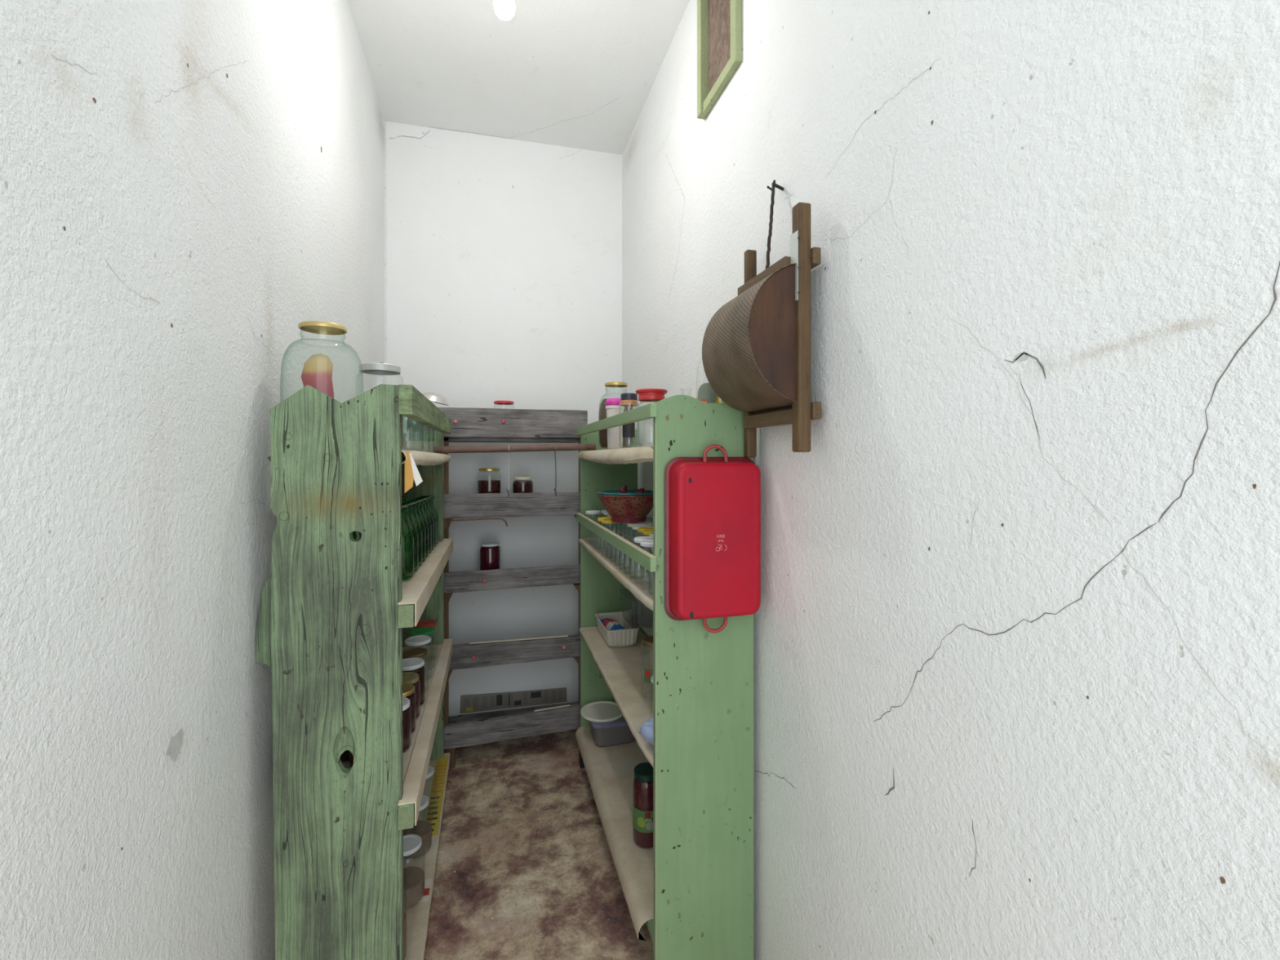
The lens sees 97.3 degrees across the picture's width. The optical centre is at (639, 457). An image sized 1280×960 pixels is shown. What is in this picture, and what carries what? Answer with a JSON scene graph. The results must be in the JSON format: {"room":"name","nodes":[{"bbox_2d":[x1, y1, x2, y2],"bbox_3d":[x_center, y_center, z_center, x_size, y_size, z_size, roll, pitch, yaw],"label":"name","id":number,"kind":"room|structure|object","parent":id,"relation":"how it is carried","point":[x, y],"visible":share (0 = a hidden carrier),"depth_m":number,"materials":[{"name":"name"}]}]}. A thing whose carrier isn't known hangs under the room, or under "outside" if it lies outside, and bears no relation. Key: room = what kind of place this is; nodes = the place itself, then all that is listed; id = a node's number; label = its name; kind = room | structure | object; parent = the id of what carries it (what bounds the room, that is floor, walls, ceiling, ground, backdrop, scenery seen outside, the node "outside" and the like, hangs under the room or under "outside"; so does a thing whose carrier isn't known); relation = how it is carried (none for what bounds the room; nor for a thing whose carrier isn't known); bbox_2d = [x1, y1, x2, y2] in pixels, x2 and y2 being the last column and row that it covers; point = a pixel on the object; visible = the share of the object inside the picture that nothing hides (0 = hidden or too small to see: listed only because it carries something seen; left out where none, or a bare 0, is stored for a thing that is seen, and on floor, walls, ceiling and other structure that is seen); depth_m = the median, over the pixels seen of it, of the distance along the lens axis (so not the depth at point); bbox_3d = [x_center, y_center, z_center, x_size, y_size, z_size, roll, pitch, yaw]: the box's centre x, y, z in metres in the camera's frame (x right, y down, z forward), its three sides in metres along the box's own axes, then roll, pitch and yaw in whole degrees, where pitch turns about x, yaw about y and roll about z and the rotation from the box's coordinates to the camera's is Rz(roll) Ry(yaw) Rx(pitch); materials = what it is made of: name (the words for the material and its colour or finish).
{"room":"pantry","nodes":[
{"label":"pantry","id":0,"kind":"room"},
{"bbox_2d":[0,0,384,959],"bbox_3d":[-0.836,-0.117,0.941,0.101,3.185,3.950,0,0,-15],"label":"wall","id":1,"kind":"structure","parent":0,"point":[186,185],"depth_m":0.89,"materials":[{"name":"white paint"}]},
{"bbox_2d":[384,120,622,715],"bbox_3d":[-0.712,-0.117,3.070,1.438,3.185,0.101,0,0,-15],"label":"wall","id":2,"kind":"structure","parent":0,"point":[503,256],"depth_m":3.02,"materials":[{"name":"paint"}]},
{"bbox_2d":[459,687,566,713],"bbox_3d":[-0.672,1.293,3.021,0.560,0.094,0.002,0,0,-15],"label":"newspaper","id":3,"kind":"object","parent":2,"relation":"attached to","point":[480,702],"visible":1,"depth_m":3.02,"materials":[{"name":"paper"}]},
{"bbox_2d":[466,706,472,711],"bbox_3d":[-0.896,1.324,2.960,0.035,0.022,0.001,0,0,-15],"label":"print","id":4,"kind":"object","parent":3,"relation":"attached to","point":[468,708],"depth_m":2.96},
{"bbox_2d":[496,694,502,706],"bbox_3d":[-0.749,1.292,3.000,0.031,0.057,0.001,0,0,-15],"label":"picture","id":5,"kind":"object","parent":3,"relation":"attached to","point":[499,697],"depth_m":3.00},
{"bbox_2d":[514,700,521,705],"bbox_3d":[-0.656,1.317,3.025,0.037,0.025,0.001,0,0,-15],"label":"picture","id":6,"kind":"object","parent":3,"relation":"attached to","point":[516,702],"depth_m":3.02},
{"bbox_2d":[530,691,541,697],"bbox_3d":[-0.563,1.284,3.050,0.055,0.032,0.001,0,0,-15],"label":"picture","id":7,"kind":"object","parent":3,"relation":"attached to","point":[533,694],"depth_m":3.05},
{"bbox_2d":[346,0,689,155],"bbox_3d":[-0.203,-1.760,1.162,1.438,0.101,4.050,0,0,-15],"label":"ceiling","id":8,"kind":"structure","parent":0,"point":[581,74],"depth_m":2.44,"materials":[{"name":"paint"}]},
{"bbox_2d":[493,0,515,20],"bbox_3d":[-0.421,-1.539,1.751,0.066,0.342,0.066,0,0,-15],"label":"light bulb","id":9,"kind":"object","parent":8,"relation":"hanging from","point":[504,10],"visible":1,"depth_m":1.74,"materials":[{"name":"white glass"}]},
{"bbox_2d":[423,728,653,959],"bbox_3d":[-0.203,1.525,1.162,1.438,0.100,4.050,0,0,-15],"label":"floor","id":10,"kind":"structure","parent":0,"point":[526,869],"depth_m":2.03,"materials":[{"name":"concrete"}]},
{"bbox_2d":[255,383,453,959],"bbox_3d":[-0.860,0.649,1.912,0.350,1.652,1.372,0,0,-15],"label":"shelving unit","id":11,"kind":"object","parent":10,"relation":"on","point":[337,612],"visible":0.99,"depth_m":1.28,"materials":[{"name":"green wood"}]},
{"bbox_2d":[297,320,346,398],"bbox_3d":[-0.782,-0.172,1.390,0.179,0.306,0.179,0,0,-15],"label":"glass jar","id":12,"kind":"object","parent":11,"relation":"on","point":[317,373],"visible":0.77,"depth_m":1.38,"materials":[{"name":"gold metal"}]},
{"bbox_2d":[340,750,350,760],"bbox_3d":[-0.791,0.743,1.538,0.088,0.134,0.088,0,0,-15],"label":"glass jar","id":13,"kind":"object","parent":11,"relation":"on","point":[345,756],"visible":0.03,"depth_m":1.50,"materials":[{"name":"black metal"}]},
{"bbox_2d":[350,751,353,767],"bbox_3d":[-0.696,0.739,1.444,0.088,0.134,0.088,0,0,-15],"label":"glass jar","id":14,"kind":"object","parent":11,"relation":"on","point":[351,753],"visible":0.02,"depth_m":1.42,"materials":[{"name":"glass"}]},
{"bbox_2d":[352,530,361,540],"bbox_3d":[-0.788,0.241,1.549,0.092,0.210,0.092,0,0,-15],"label":"glass bottle","id":15,"kind":"object","parent":11,"relation":"on","point":[357,535],"visible":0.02,"depth_m":1.52,"materials":[{"name":"green glass"}]},
{"bbox_2d":[355,362,402,448],"bbox_3d":[-0.742,-0.145,1.608,0.124,0.254,0.124,0,0,-15],"label":"glass jar","id":16,"kind":"object","parent":11,"relation":"on","point":[372,368],"visible":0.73,"depth_m":1.58,"materials":[{"name":"clear glass"}]},
{"bbox_2d":[404,893,407,958],"bbox_3d":[-0.695,1.278,1.538,0.110,0.189,0.110,0,0,-15],"label":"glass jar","id":17,"kind":"object","parent":11,"relation":"on","point":[405,950],"visible":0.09,"depth_m":1.54,"materials":[{"name":"glass"}]},
{"bbox_2d":[402,697,411,751],"bbox_3d":[-0.689,0.746,1.565,0.100,0.127,0.100,0,0,-15],"label":"glass jar","id":18,"kind":"object","parent":11,"relation":"on","point":[406,702],"visible":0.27,"depth_m":1.55,"materials":[{"name":"glass"}]},
{"bbox_2d":[401,504,413,580],"bbox_3d":[-0.699,0.243,1.619,0.092,0.210,0.092,0,0,-15],"label":"glass bottle","id":19,"kind":"object","parent":11,"relation":"on","point":[407,538],"visible":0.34,"depth_m":1.60,"materials":[{"name":"green glass"}]},
{"bbox_2d":[402,683,415,733],"bbox_3d":[-0.716,0.749,1.667,0.100,0.129,0.100,0,0,-15],"label":"glass jar","id":20,"kind":"object","parent":11,"relation":"on","point":[408,689],"visible":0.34,"depth_m":1.66,"materials":[{"name":"gold metal"}]},
{"bbox_2d":[404,452,413,493],"bbox_3d":[-0.552,0.035,1.348,0.020,0.099,0.002,0,0,-15],"label":"paper","id":21,"kind":"object","parent":11,"relation":"hanging from","point":[409,478],"visible":1,"depth_m":1.35,"materials":[{"name":"orange paper"}]},
{"bbox_2d":[401,502,417,572],"bbox_3d":[-0.726,0.246,1.719,0.092,0.210,0.092,0,0,-15],"label":"glass bottle","id":22,"kind":"object","parent":11,"relation":"on","point":[410,520],"visible":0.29,"depth_m":1.71,"materials":[{"name":"green glass"}]},
{"bbox_2d":[402,671,420,718],"bbox_3d":[-0.743,0.753,1.768,0.100,0.127,0.100,0,0,-15],"label":"glass jar","id":23,"kind":"object","parent":11,"relation":"on","point":[411,677],"visible":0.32,"depth_m":1.76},
{"bbox_2d":[401,502,422,567],"bbox_3d":[-0.753,0.249,1.819,0.092,0.210,0.092,0,0,-15],"label":"glass bottle","id":24,"kind":"object","parent":11,"relation":"on","point":[414,517],"visible":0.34,"depth_m":1.81,"materials":[{"name":"green glass"}]},
{"bbox_2d":[401,440,422,451],"bbox_3d":[-0.754,-0.089,1.822,0.100,0.141,0.100,0,0,-15],"label":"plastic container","id":25,"kind":"object","parent":11,"relation":"on","point":[406,445],"visible":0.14,"depth_m":1.79,"materials":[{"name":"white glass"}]},
{"bbox_2d":[402,657,424,705],"bbox_3d":[-0.768,0.751,1.875,0.100,0.139,0.100,0,0,-15],"label":"glass jar","id":26,"kind":"object","parent":11,"relation":"on","point":[414,664],"visible":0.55,"depth_m":1.86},
{"bbox_2d":[402,500,425,562],"bbox_3d":[-0.779,0.253,1.919,0.092,0.210,0.092,0,0,-15],"label":"glass bottle","id":27,"kind":"object","parent":11,"relation":"on","point":[416,508],"visible":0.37,"depth_m":1.91,"materials":[{"name":"green glass"}]},
{"bbox_2d":[403,834,425,908],"bbox_3d":[-0.728,1.287,1.757,0.108,0.169,0.108,0,0,-15],"label":"glass jar","id":28,"kind":"object","parent":11,"relation":"on","point":[413,877],"visible":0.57,"depth_m":1.75,"materials":[{"name":"glass"}]},
{"bbox_2d":[402,647,427,658],"bbox_3d":[-0.800,0.755,1.991,0.100,0.139,0.100,0,0,-15],"label":"glass jar","id":29,"kind":"object","parent":11,"relation":"on","point":[416,652],"visible":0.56,"depth_m":1.98,"materials":[{"name":"gold metal"}]},
{"bbox_2d":[409,453,422,485],"bbox_3d":[-0.541,0.029,1.355,0.034,0.081,0.002,0,0,-15],"label":"paper","id":30,"kind":"object","parent":11,"relation":"hanging from","point":[417,478],"visible":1,"depth_m":1.35,"materials":[{"name":"white paper"}]},
{"bbox_2d":[403,795,431,857],"bbox_3d":[-0.786,1.288,1.974,0.108,0.164,0.108,0,0,-15],"label":"glass jar","id":31,"kind":"object","parent":11,"relation":"on","point":[422,828],"visible":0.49,"depth_m":1.96,"materials":[{"name":"clear glass"}]},
{"bbox_2d":[407,498,428,558],"bbox_3d":[-0.806,0.256,2.019,0.092,0.210,0.092,0,0,-15],"label":"glass bottle","id":32,"kind":"object","parent":11,"relation":"on","point":[420,508],"visible":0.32,"depth_m":2.01,"materials":[{"name":"green glass"}]},
{"bbox_2d":[404,635,432,674],"bbox_3d":[-0.832,0.754,2.112,0.100,0.149,0.100,0,0,-15],"label":"glass jar","id":33,"kind":"object","parent":11,"relation":"on","point":[419,640],"visible":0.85,"depth_m":2.10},
{"bbox_2d":[431,644,432,674],"bbox_3d":[-0.832,0.755,2.112,0.100,0.148,0.100,0,0,-15],"label":"jar","id":34,"kind":"object","parent":33,"relation":"on","point":[432,644],"depth_m":2.13,"materials":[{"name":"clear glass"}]},
{"bbox_2d":[411,497,431,554],"bbox_3d":[-0.833,0.259,2.119,0.092,0.210,0.092,0,0,-15],"label":"glass bottle","id":35,"kind":"object","parent":11,"relation":"on","point":[424,507],"visible":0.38,"depth_m":2.11,"materials":[{"name":"green glass"}]},
{"bbox_2d":[408,626,434,636],"bbox_3d":[-0.863,0.758,2.228,0.100,0.149,0.100,0,0,-15],"label":"glass jar","id":36,"kind":"object","parent":11,"relation":"on","point":[427,631],"visible":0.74,"depth_m":2.22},
{"bbox_2d":[415,497,434,550],"bbox_3d":[-0.860,0.262,2.219,0.092,0.210,0.092,0,0,-15],"label":"glass bottle","id":37,"kind":"object","parent":11,"relation":"on","point":[429,513],"visible":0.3,"depth_m":2.21,"materials":[{"name":"green glass"}]},
{"bbox_2d":[413,619,436,627],"bbox_3d":[-0.894,0.761,2.344,0.100,0.151,0.100,0,0,-15],"label":"glass jar","id":38,"kind":"object","parent":11,"relation":"on","point":[423,623],"visible":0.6,"depth_m":2.33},
{"bbox_2d":[422,442,429,451],"bbox_3d":[-0.808,-0.088,2.025,0.100,0.139,0.100,0,0,-15],"label":"glass jar","id":39,"kind":"object","parent":11,"relation":"on","point":[425,446],"visible":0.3,"depth_m":2.01,"materials":[{"name":"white glass"}]},
{"bbox_2d":[418,496,436,546],"bbox_3d":[-0.886,0.266,2.319,0.092,0.210,0.092,0,0,-15],"label":"glass bottle","id":40,"kind":"object","parent":11,"relation":"on","point":[430,497],"visible":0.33,"depth_m":2.31,"materials":[{"name":"green glass"}]},
{"bbox_2d":[422,440,434,452],"bbox_3d":[-0.852,-0.110,2.189,0.100,0.183,0.100,0,0,-15],"label":"glass jar","id":41,"kind":"object","parent":11,"relation":"on","point":[431,442],"visible":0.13,"depth_m":2.17,"materials":[{"name":"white glass"}]},
{"bbox_2d":[421,495,439,543],"bbox_3d":[-0.913,0.269,2.419,0.092,0.210,0.092,0,0,-15],"label":"glass bottle","id":42,"kind":"object","parent":11,"relation":"on","point":[433,496],"visible":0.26,"depth_m":2.42,"materials":[{"name":"green glass"}]},
{"bbox_2d":[426,765,434,778],"bbox_3d":[-0.835,1.282,2.158,0.108,0.164,0.108,0,0,-15],"label":"glass jar","id":43,"kind":"object","parent":11,"relation":"on","point":[430,772],"visible":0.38,"depth_m":2.15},
{"bbox_2d":[422,391,448,405],"bbox_3d":[-0.796,-0.227,2.168,0.115,0.052,0.117,0,0,24],"label":"lid","id":44,"kind":"object","parent":11,"relation":"on","point":[433,397],"visible":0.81,"depth_m":2.13,"materials":[{"name":"metal"}]},
{"bbox_2d":[432,443,595,453],"bbox_3d":[-0.571,-0.041,2.487,0.760,0.047,0.031,0,0,-15],"label":"wooden rod","id":45,"kind":"object","parent":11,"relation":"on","point":[541,447],"visible":0.83,"depth_m":2.48,"materials":[{"name":"brown wood"}]},
{"bbox_2d":[506,444,509,497],"bbox_3d":[-0.579,0.058,2.479,0.010,0.230,0.051,0,0,-3],"label":"hook","id":46,"kind":"object","parent":45,"relation":"hanging from","point":[508,492],"visible":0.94,"depth_m":2.50,"materials":[{"name":"grey metal"}]},
{"bbox_2d":[554,446,556,496],"bbox_3d":[-0.380,0.058,2.533,0.010,0.231,0.052,0,0,-5],"label":"hook","id":47,"kind":"object","parent":45,"relation":"hanging from","point":[555,446],"visible":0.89,"depth_m":2.55,"materials":[{"name":"grey metal"}]},
{"bbox_2d":[407,407,587,768],"bbox_3d":[-0.706,0.619,2.849,0.845,1.713,0.300,0,0,-15],"label":"rack","id":48,"kind":"object","parent":10,"relation":"on","point":[473,424],"visible":0.64,"depth_m":2.73,"materials":[{"name":"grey wood"}]},
{"bbox_2d":[477,467,500,493],"bbox_3d":[-0.761,0.155,2.845,0.116,0.204,0.116,0,0,-15],"label":"glass jar","id":49,"kind":"object","parent":48,"relation":"on","point":[483,486],"visible":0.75,"depth_m":2.80,"materials":[{"name":"brown glass"}]},
{"bbox_2d":[479,542,500,570],"bbox_3d":[-0.760,0.523,2.856,0.104,0.179,0.104,0,0,-15],"label":"glass jar","id":50,"kind":"object","parent":48,"relation":"on","point":[490,552],"visible":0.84,"depth_m":2.81,"materials":[{"name":"red glass"}]},
{"bbox_2d":[493,400,514,408],"bbox_3d":[-0.692,-0.194,2.863,0.100,0.183,0.100,0,0,-15],"label":"glass jar","id":51,"kind":"object","parent":48,"relation":"on","point":[498,402],"visible":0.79,"depth_m":2.84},
{"bbox_2d":[470,635,568,644],"bbox_3d":[-0.586,0.888,2.749,0.467,0.008,0.010,0,0,-15],"label":"wooden lath","id":52,"kind":"object","parent":48,"relation":"on","point":[560,636],"visible":1,"depth_m":2.75,"materials":[{"name":"beige wood"}]},
{"bbox_2d":[512,476,533,493],"bbox_3d":[-0.600,0.178,2.888,0.106,0.159,0.106,0,0,-15],"label":"glass jar","id":53,"kind":"object","parent":48,"relation":"on","point":[518,486],"visible":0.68,"depth_m":2.85,"materials":[{"name":"glass"}]},
{"bbox_2d":[534,704,570,711],"bbox_3d":[-0.433,1.240,2.790,0.176,0.013,0.010,0,0,-15],"label":"wooden lath","id":54,"kind":"object","parent":48,"relation":"on","point":[566,705],"visible":1,"depth_m":2.79,"materials":[{"name":"beige wood"}]},
{"bbox_2d":[575,395,754,959],"bbox_3d":[-0.001,0.654,2.122,0.307,1.642,1.300,0,0,-15],"label":"shelving unit","id":55,"kind":"object","parent":10,"relation":"on","point":[692,890],"visible":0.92,"depth_m":1.52,"materials":[{"name":"paint"}]},
{"bbox_2d":[586,510,600,514],"bbox_3d":[-0.213,0.312,2.568,0.069,0.137,0.069,0,0,-15],"label":"lidded jar","id":56,"kind":"object","parent":55,"relation":"on","point":[588,512],"visible":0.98,"depth_m":2.55,"materials":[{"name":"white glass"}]},
{"bbox_2d":[597,516,610,521],"bbox_3d":[-0.136,0.312,2.282,0.069,0.137,0.069,0,0,-15],"label":"lidded jar","id":57,"kind":"object","parent":55,"relation":"on","point":[601,518],"visible":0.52,"depth_m":2.27,"materials":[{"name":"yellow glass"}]},
{"bbox_2d":[601,518,618,524],"bbox_3d":[-0.117,0.312,2.211,0.069,0.137,0.069,0,0,-15],"label":"lidded jar","id":58,"kind":"object","parent":55,"relation":"on","point":[603,521],"visible":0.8,"depth_m":2.18,"materials":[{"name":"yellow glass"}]},
{"bbox_2d":[589,715,635,746],"bbox_3d":[-0.125,1.224,2.580,0.216,0.105,0.200,0,0,-15],"label":"food container","id":59,"kind":"object","parent":55,"relation":"on","point":[617,731],"visible":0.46,"depth_m":2.49,"materials":[{"name":"grey plastic"}]},
{"bbox_2d":[580,700,622,722],"bbox_3d":[-0.172,1.167,2.593,0.204,0.013,0.204,0,0,-15],"label":"plastic lid","id":60,"kind":"object","parent":59,"relation":"on","point":[601,711],"visible":0.89,"depth_m":2.58,"materials":[{"name":"white plastic"}]},
{"bbox_2d":[604,398,624,448],"bbox_3d":[-0.095,-0.129,2.143,0.076,0.190,0.076,0,0,-15],"label":"plastic bottle","id":61,"kind":"object","parent":55,"relation":"on","point":[615,435],"visible":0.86,"depth_m":2.12,"materials":[{"name":"white plastic"}]},
{"bbox_2d":[599,382,632,448],"bbox_3d":[-0.098,-0.171,2.313,0.144,0.270,0.144,0,0,-15],"label":"jar","id":62,"kind":"object","parent":55,"relation":"on","point":[627,442],"visible":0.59,"depth_m":2.27,"materials":[{"name":"clear glass"}]},
{"bbox_2d":[595,611,639,647],"bbox_3d":[-0.105,0.767,2.513,0.150,0.079,0.276,0,0,-15],"label":"plastic tray","id":63,"kind":"object","parent":55,"relation":"on","point":[627,637],"visible":0.98,"depth_m":2.41,"materials":[{"name":"white plastic"}]},
{"bbox_2d":[600,617,625,630],"bbox_3d":[-0.120,0.749,2.484,0.070,0.056,0.196,0,0,-23],"label":"pouch","id":64,"kind":"object","parent":63,"relation":"in","point":[609,624],"visible":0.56,"depth_m":2.46,"materials":[{"name":"multicoloured plastic"}]},
{"bbox_2d":[620,392,638,437],"bbox_3d":[-0.038,-0.129,1.956,0.070,0.189,0.072,0,0,-15],"label":"jar","id":65,"kind":"object","parent":55,"relation":"on","point":[628,399],"visible":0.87,"depth_m":1.93,"materials":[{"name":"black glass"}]},
{"bbox_2d":[626,522,645,528],"bbox_3d":[-0.013,0.312,2.090,0.069,0.137,0.069,0,0,-15],"label":"lidded jar","id":66,"kind":"object","parent":55,"relation":"on","point":[629,524],"visible":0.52,"depth_m":2.08,"materials":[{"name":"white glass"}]},
{"bbox_2d":[631,524,651,554],"bbox_3d":[0.007,0.312,2.018,0.069,0.137,0.069,0,0,-15],"label":"lidded jar","id":67,"kind":"object","parent":55,"relation":"on","point":[634,526],"visible":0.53,"depth_m":2.01,"materials":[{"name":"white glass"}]},
{"bbox_2d":[632,762,653,847],"bbox_3d":[0.023,1.158,1.881,0.098,0.235,0.099,0,0,-15],"label":"jar","id":68,"kind":"object","parent":55,"relation":"on","point":[642,806],"visible":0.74,"depth_m":1.84,"materials":[{"name":"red glass"}]},
{"bbox_2d":[637,817,645,827],"bbox_3d":[0.005,1.188,1.837,0.030,0.034,0.002,0,0,22],"label":"print","id":69,"kind":"object","parent":68,"relation":"on","point":[641,820],"depth_m":1.84},
{"bbox_2d":[644,812,650,817],"bbox_3d":[0.026,1.163,1.833,0.016,0.018,0.004,0,0,-15],"label":"print","id":70,"kind":"object","parent":68,"relation":"on","point":[647,815],"depth_m":1.83},
{"bbox_2d":[645,822,653,830],"bbox_3d":[0.033,1.200,1.834,0.032,0.028,0.003,0,0,-12],"label":"print","id":71,"kind":"object","parent":68,"relation":"on","point":[649,825],"depth_m":1.83},
{"bbox_2d":[634,536,653,544],"bbox_3d":[0.016,0.312,1.710,0.069,0.137,0.069,0,0,-15],"label":"lidded jar","id":72,"kind":"object","parent":55,"relation":"on","point":[637,540],"visible":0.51,"depth_m":1.70,"materials":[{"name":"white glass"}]},
{"bbox_2d":[637,526,653,565],"bbox_3d":[0.026,0.312,1.946,0.069,0.137,0.069,0,0,-15],"label":"lidded jar","id":73,"kind":"object","parent":55,"relation":"on","point":[639,529],"visible":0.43,"depth_m":1.94,"materials":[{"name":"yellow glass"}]},
{"bbox_2d":[639,717,653,745],"bbox_3d":[0.041,0.764,1.565,0.059,0.066,0.076,0,0,-35],"label":"plastic bag","id":74,"kind":"object","parent":55,"relation":"on","point":[646,729],"visible":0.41,"depth_m":1.55,"materials":[{"name":"plastic"}]},
{"bbox_2d":[640,539,653,587],"bbox_3d":[0.035,0.312,1.639,0.069,0.137,0.069,0,0,-15],"label":"lidded jar","id":75,"kind":"object","parent":55,"relation":"on","point":[647,543],"visible":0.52,"depth_m":1.62,"materials":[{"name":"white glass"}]},
{"bbox_2d":[640,635,653,696],"bbox_3d":[0.050,0.710,1.907,0.092,0.191,0.092,0,0,-15],"label":"glass jar","id":76,"kind":"object","parent":55,"relation":"on","point":[647,641],"visible":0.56,"depth_m":1.87,"materials":[{"name":"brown glass"}]},
{"bbox_2d":[645,670,650,677],"bbox_3d":[0.026,0.717,1.867,0.020,0.024,0.001,0,0,30],"label":"print","id":77,"kind":"object","parent":76,"relation":"on","point":[647,672],"depth_m":1.87},
{"bbox_2d":[641,519,653,523],"bbox_3d":[0.037,0.312,2.192,0.069,0.137,0.069,0,0,-15],"label":"lidded jar","id":78,"kind":"object","parent":55,"relation":"on","point":[646,520],"visible":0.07,"depth_m":2.20,"materials":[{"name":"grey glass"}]},
{"bbox_2d":[643,529,653,570],"bbox_3d":[0.045,0.312,1.875,0.069,0.137,0.069,0,0,-15],"label":"lidded jar","id":79,"kind":"object","parent":55,"relation":"on","point":[646,532],"visible":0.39,"depth_m":1.85,"materials":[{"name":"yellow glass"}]},
{"bbox_2d":[645,521,653,551],"bbox_3d":[0.056,0.312,2.120,0.069,0.137,0.069,0,0,-15],"label":"lidded jar","id":80,"kind":"object","parent":55,"relation":"on","point":[646,522],"visible":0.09,"depth_m":2.11,"materials":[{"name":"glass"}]},
{"bbox_2d":[635,388,667,446],"bbox_3d":[0.035,-0.119,1.707,0.098,0.169,0.098,0,0,-15],"label":"lidded jar","id":81,"kind":"object","parent":55,"relation":"on","point":[644,394],"visible":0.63,"depth_m":1.67,"materials":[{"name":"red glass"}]},
{"bbox_2d":[696,382,719,403],"bbox_3d":[0.207,-0.195,1.711,0.075,0.322,0.075,0,0,-15],"label":"glass jar","id":82,"kind":"object","parent":55,"relation":"on","point":[706,393],"visible":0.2,"depth_m":1.68,"materials":[{"name":"clear glass"}]},
{"bbox_3d":[-0.032,0.312,2.161,0.069,0.137,0.069,0,0,-15],"label":"lidded jar","id":83,"kind":"object","parent":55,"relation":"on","visible":0},
{"bbox_2d":[596,489,653,522],"bbox_3d":[-0.044,0.186,2.162,0.244,0.113,0.244,0,0,-15],"label":"bowl","id":84,"kind":"object","parent":83,"relation":"on","point":[630,506],"visible":0.91,"depth_m":2.08,"materials":[{"name":"ceramic"}]},
{"bbox_2d":[597,489,653,495],"bbox_3d":[-0.044,0.173,2.162,0.240,0.087,0.240,0,0,-15],"label":"bowl","id":85,"kind":"object","parent":84,"relation":"on","point":[607,492],"depth_m":2.09,"materials":[{"name":"teal ceramic"}]},
{"bbox_2d":[619,484,649,493],"bbox_3d":[-0.027,0.134,2.158,0.130,0.059,0.112,0,0,-15],"label":"wrapper","id":86,"kind":"object","parent":84,"relation":"in","point":[624,490],"visible":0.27,"depth_m":2.12,"materials":[{"name":"plastic"}]},
{"bbox_2d":[622,0,1279,959],"bbox_3d":[0.456,-0.117,1.286,0.101,3.185,3.950,0,0,-15],"label":"wall","id":87,"kind":"structure","parent":0,"point":[1016,623],"depth_m":0.82,"materials":[{"name":"white paint"}]},
{"bbox_2d":[697,0,742,119],"bbox_3d":[0.250,-1.442,1.808,0.030,0.537,0.299,0,0,-15],"label":"window","id":88,"kind":"structure","parent":87,"relation":"in","point":[719,22],"depth_m":1.85,"materials":[{"name":"green wood"}]},
{"bbox_2d":[702,179,822,457],"bbox_3d":[0.286,-0.348,1.368,0.189,0.696,0.311,0,0,-15],"label":"sieve","id":89,"kind":"object","parent":87,"relation":"hanging from","point":[756,348],"visible":1,"depth_m":1.24,"materials":[{"name":"brown wood"}]},
{"bbox_3d":[0.210,-0.023,1.497,0.007,0.013,0.036,0,0,-15],"label":"nail","id":90,"kind":"object","parent":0,"visible":0},
{"bbox_2d":[664,444,760,632],"bbox_3d":[0.200,0.213,1.474,0.265,0.496,0.060,0,0,-15],"label":"roasting pan","id":91,"kind":"object","parent":90,"relation":"hanging from","point":[713,504],"visible":1,"depth_m":1.45,"materials":[{"name":"red metal"}]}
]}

